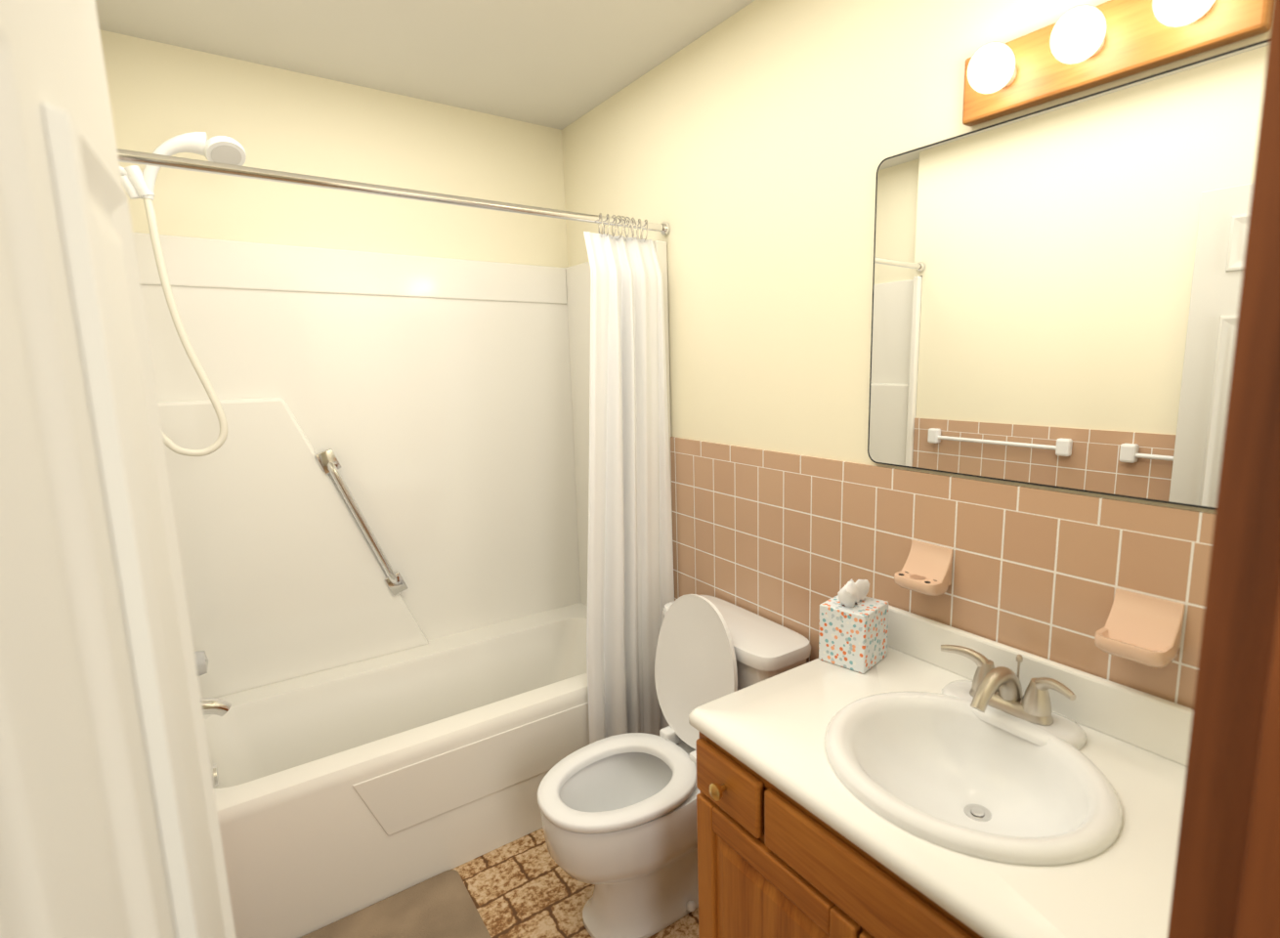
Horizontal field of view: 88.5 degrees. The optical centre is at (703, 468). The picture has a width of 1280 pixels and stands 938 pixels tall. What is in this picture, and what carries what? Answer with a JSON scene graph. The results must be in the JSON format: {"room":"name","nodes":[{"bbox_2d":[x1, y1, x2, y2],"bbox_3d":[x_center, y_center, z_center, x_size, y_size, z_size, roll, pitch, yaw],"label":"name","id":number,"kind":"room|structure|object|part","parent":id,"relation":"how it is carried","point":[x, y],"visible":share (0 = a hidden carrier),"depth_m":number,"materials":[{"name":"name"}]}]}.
{"room":"bathroom","nodes":[
{"label":"bathroom","id":0,"kind":"room"},
{"bbox_2d":[99,29,567,267],"bbox_3d":[-1.209,-0.106,2.493,1.520,2.475,0.115,-8,11,-36],"label":"wall","id":1,"kind":"structure","parent":0,"point":[267,117],"depth_m":2.23,"materials":[{"name":"beige paint"}]},
{"bbox_2d":[94,0,754,129],"bbox_3d":[-0.255,-1.096,0.614,2.250,0.050,3.995,-8,11,-36],"label":"ceiling","id":2,"kind":"structure","parent":0,"point":[561,64],"depth_m":1.94,"materials":[{"name":"white paint"}]},
{"bbox_2d":[451,827,698,937],"bbox_3d":[-0.220,1.397,1.016,2.250,0.050,3.995,-8,11,-36],"label":"floor","id":3,"kind":"structure","parent":0,"point":[527,886],"depth_m":1.89,"materials":[{"name":"tile"}]},
{"bbox_2d":[300,869,491,937],"bbox_3d":[-0.816,1.276,1.611,0.562,0.013,0.542,-8,11,-36],"label":"bath mat","id":4,"kind":"object","parent":3,"relation":"on","point":[442,905],"visible":1,"depth_m":1.81,"materials":[{"name":"beige fabric"}]},
{"bbox_2d":[119,131,673,937],"bbox_3d":[-0.941,0.117,2.173,1.516,2.126,0.762,-8,11,-36],"label":"bathtub","id":5,"kind":"object","parent":3,"relation":"on","point":[377,470],"visible":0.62,"depth_m":2.25,"materials":[{"name":"white plastic"}]},
{"bbox_3d":[-1.363,-0.785,1.684,0.153,0.179,0.066,-8,11,-36],"label":"shower handle","id":6,"kind":"part","parent":5,"relation":"part of","materials":[{"name":"white plastic"}]},
{"bbox_3d":[-1.456,0.556,1.849,0.088,0.072,0.072,-8,11,-36],"label":"valve knob","id":7,"kind":"part","parent":5,"relation":"part of","materials":[{"name":"white plastic"}]},
{"bbox_3d":[-1.440,0.690,1.881,0.131,0.070,0.048,-8,11,-36],"label":"spout","id":8,"kind":"part","parent":5,"relation":"part of","materials":[{"name":"silver metal"}]},
{"bbox_3d":[-1.307,-0.027,2.276,0.077,0.089,0.008,-8,11,-36],"label":"grab plate","id":9,"kind":"part","parent":5,"relation":"part of","materials":[{"name":"silver metal"}]},
{"bbox_3d":[-1.157,0.433,2.461,0.077,0.089,0.008,-8,11,-36],"label":"grab plate","id":10,"kind":"part","parent":5,"relation":"part of","materials":[{"name":"silver metal"}]},
{"bbox_3d":[-0.540,0.904,2.119,1.054,0.190,0.006,-8,11,-36],"label":"apron panel","id":11,"kind":"part","parent":5,"relation":"part of","materials":[{"name":"white plastic"}]},
{"bbox_2d":[537,594,811,937],"bbox_3d":[-0.115,0.801,1.841,0.718,0.859,0.518,-8,11,-36],"label":"toilet","id":12,"kind":"object","parent":3,"relation":"on","point":[618,820],"visible":0.88,"depth_m":1.78,"materials":[{"name":"white ceramic"}]},
{"bbox_3d":[-0.231,0.834,1.757,0.426,0.022,0.369,-8,11,-36],"label":"seat","id":13,"kind":"part","parent":12,"relation":"part of","materials":[{"name":"white plastic"}]},
{"bbox_3d":[-0.172,1.039,1.832,0.551,0.393,0.363,-8,11,-36],"label":"bowl","id":14,"kind":"part","parent":12,"relation":"part of","materials":[{"name":"white ceramic"}]},
{"bbox_3d":[-0.025,0.577,1.875,0.074,0.430,0.377,-8,11,-36],"label":"lid","id":15,"kind":"part","parent":12,"relation":"part of","materials":[{"name":"white plastic"}]},
{"bbox_3d":[0.084,0.472,1.943,0.210,0.040,0.518,-8,11,-36],"label":"tank lid","id":16,"kind":"part","parent":12,"relation":"part of","materials":[{"name":"white ceramic"}]},
{"bbox_2d":[688,604,1193,937],"bbox_3d":[0.449,0.854,1.199,0.598,0.944,0.869,-8,11,-36],"label":"bathroom vanity","id":17,"kind":"object","parent":3,"relation":"on","point":[925,778],"visible":0.94,"depth_m":1.15,"materials":[{"name":"brown wood"}]},
{"bbox_3d":[0.028,0.611,1.241,0.030,0.032,0.032,-8,11,-36],"label":"drawer knob","id":18,"kind":"part","parent":17,"relation":"part of","materials":[{"name":"gold metal"}]},
{"bbox_3d":[0.047,0.608,1.256,0.018,0.110,0.188,-8,11,-36],"label":"drawer","id":19,"kind":"part","parent":17,"relation":"part of","materials":[{"name":"brown wood"}]},
{"bbox_3d":[0.117,0.944,1.217,0.006,0.408,0.300,-8,11,-36],"label":"door panel","id":20,"kind":"part","parent":17,"relation":"part of","materials":[{"name":"brown wood"}]},
{"bbox_3d":[0.116,0.713,1.182,0.018,0.052,0.308,-8,11,-36],"label":"door rail","id":21,"kind":"part","parent":17,"relation":"part of","materials":[{"name":"brown wood"}]},
{"bbox_3d":[0.123,0.944,1.222,0.008,0.420,0.312,-8,11,-36],"label":"door panel","id":22,"kind":"part","parent":17,"relation":"part of","materials":[{"name":"brown wood"}]},
{"bbox_2d":[818,578,888,673],"bbox_3d":[0.348,0.349,1.517,0.116,0.192,0.120,7,12,40],"label":"tissue box","id":23,"kind":"object","parent":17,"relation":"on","point":[853,626],"visible":1,"depth_m":1.48,"materials":[{"name":"multicoloured cardboard"}]},
{"bbox_2d":[824,679,1122,865],"bbox_3d":[0.466,0.557,1.151,0.483,0.145,0.480,-8,11,-36],"label":"sink","id":24,"kind":"object","parent":17,"relation":"in","point":[1002,785],"depth_m":1.18,"materials":[{"name":"white ceramic"}]},
{"bbox_2d":[939,643,1076,725],"bbox_3d":[0.556,0.419,1.235,0.161,0.099,0.263,-8,11,-36],"label":"faucet","id":25,"kind":"object","parent":17,"relation":"on","point":[995,695],"depth_m":1.23,"materials":[{"name":"silver metal"}]},
{"bbox_2d":[561,0,1270,513],"bbox_3d":[0.236,-0.038,1.942,0.115,2.475,2.745,-8,11,-36],"label":"wall","id":26,"kind":"structure","parent":0,"point":[746,150],"depth_m":1.77,"materials":[{"name":"beige paint"}]},
{"bbox_2d":[117,148,674,744],"bbox_3d":[-0.667,0.138,1.879,1.436,1.793,0.112,-8,11,-36],"label":"shower curtain","id":27,"kind":"object","parent":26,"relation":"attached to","point":[629,557],"visible":0.96,"depth_m":2.14,"materials":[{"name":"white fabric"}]},
{"bbox_2d":[670,451,1211,708],"bbox_3d":[0.419,0.637,1.714,0.008,1.210,1.775,-8,11,-36],"label":"tile","id":28,"kind":"structure","parent":26,"relation":"attached to","point":[791,550],"depth_m":1.49,"materials":[{"name":"tile"}]},
{"bbox_2d":[894,539,953,596],"bbox_3d":[0.490,0.226,1.470,0.080,0.103,0.108,-8,11,-36],"label":"toothbrush holder","id":29,"kind":"object","parent":28,"relation":"attached to","point":[926,569],"visible":1,"depth_m":1.46,"materials":[{"name":"beige ceramic"}]},
{"bbox_2d":[894,568,949,596],"bbox_3d":[0.490,0.259,1.475,0.079,0.036,0.108,-8,11,-36],"label":"tray","id":30,"kind":"object","parent":29,"relation":"on","point":[925,581],"depth_m":1.45,"materials":[{"name":"beige ceramic"}]},
{"bbox_2d":[1094,588,1185,668],"bbox_3d":[0.746,0.278,1.126,0.092,0.103,0.108,-8,11,-36],"label":"soap dish","id":31,"kind":"object","parent":28,"relation":"attached to","point":[1143,629],"visible":1,"depth_m":1.12,"materials":[{"name":"beige ceramic"}]},
{"bbox_2d":[1094,622,1178,668],"bbox_3d":[0.746,0.310,1.131,0.091,0.039,0.108,-8,11,-36],"label":"tray","id":32,"kind":"object","parent":31,"relation":"on","point":[1143,646],"depth_m":1.11,"materials":[{"name":"beige ceramic"}]},
{"bbox_2d":[670,436,1215,544],"bbox_3d":[0.411,0.015,1.614,0.008,0.050,1.775,-8,11,-36],"label":"trim","id":33,"kind":"structure","parent":26,"relation":"attached to","point":[1181,524],"depth_m":1.36,"materials":[{"name":"tile"}]},
{"bbox_2d":[867,39,1269,510],"bbox_3d":[0.668,-0.310,1.208,0.010,0.698,0.881,-8,11,-36],"label":"mirror","id":34,"kind":"object","parent":26,"relation":"attached to","point":[1056,290],"visible":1,"depth_m":1.19,"materials":[{"name":"clear glass"}]},
{"bbox_2d":[962,0,1274,126],"bbox_3d":[0.630,-0.716,1.089,0.124,0.122,0.475,-8,11,-36],"label":"sconce","id":35,"kind":"object","parent":26,"relation":"attached to","point":[1077,49],"visible":1,"depth_m":1.07,"materials":[{"name":"brown wood"}]},
{"bbox_3d":[0.531,-0.732,1.197,0.098,0.082,0.082,-8,11,-36],"label":"bulb","id":36,"kind":"part","parent":35,"relation":"part of","materials":[{"name":"white glass"}]},
{"bbox_3d":[0.621,-0.714,1.079,0.098,0.082,0.082,-8,11,-36],"label":"bulb","id":37,"kind":"part","parent":35,"relation":"part of","materials":[{"name":"white glass"}]},
{"bbox_3d":[0.712,-0.696,0.961,0.098,0.082,0.082,-8,11,-36],"label":"bulb","id":38,"kind":"part","parent":35,"relation":"part of","materials":[{"name":"white glass"}]},
{"bbox_3d":[-0.136,0.485,0.067,0.020,2.050,0.124,-8,11,-36],"label":"door frame","id":39,"kind":"structure","parent":0,"visible":0},
{"bbox_2d":[0,0,235,937],"bbox_3d":[-0.334,0.428,0.399,0.134,2.038,0.655,-7,11,-33],"label":"door leaf","id":40,"kind":"structure","parent":39,"relation":"attached to","point":[109,826],"depth_m":0.33,"materials":[{"name":"white"}]},
{"bbox_3d":[0.697,0.163,0.657,0.720,2.475,0.115,-8,11,-36],"label":"wall","id":41,"kind":"structure","parent":0,"visible":0},
{"bbox_2d":[1167,0,1279,937],"bbox_3d":[0.406,0.412,0.471,0.020,2.050,0.124,-8,11,-36],"label":"door frame","id":42,"kind":"structure","parent":41,"relation":"attached to","point":[1242,595],"depth_m":0.45,"materials":[{"name":"brown wood"}]},
{"bbox_2d":[1233,589,1279,937],"bbox_3d":[0.398,0.415,0.456,0.010,2.050,0.059,-8,11,-36],"label":"door frame","id":43,"kind":"structure","parent":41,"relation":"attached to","point":[1258,916],"depth_m":0.44,"materials":[{"name":"brown wood"}]}
]}

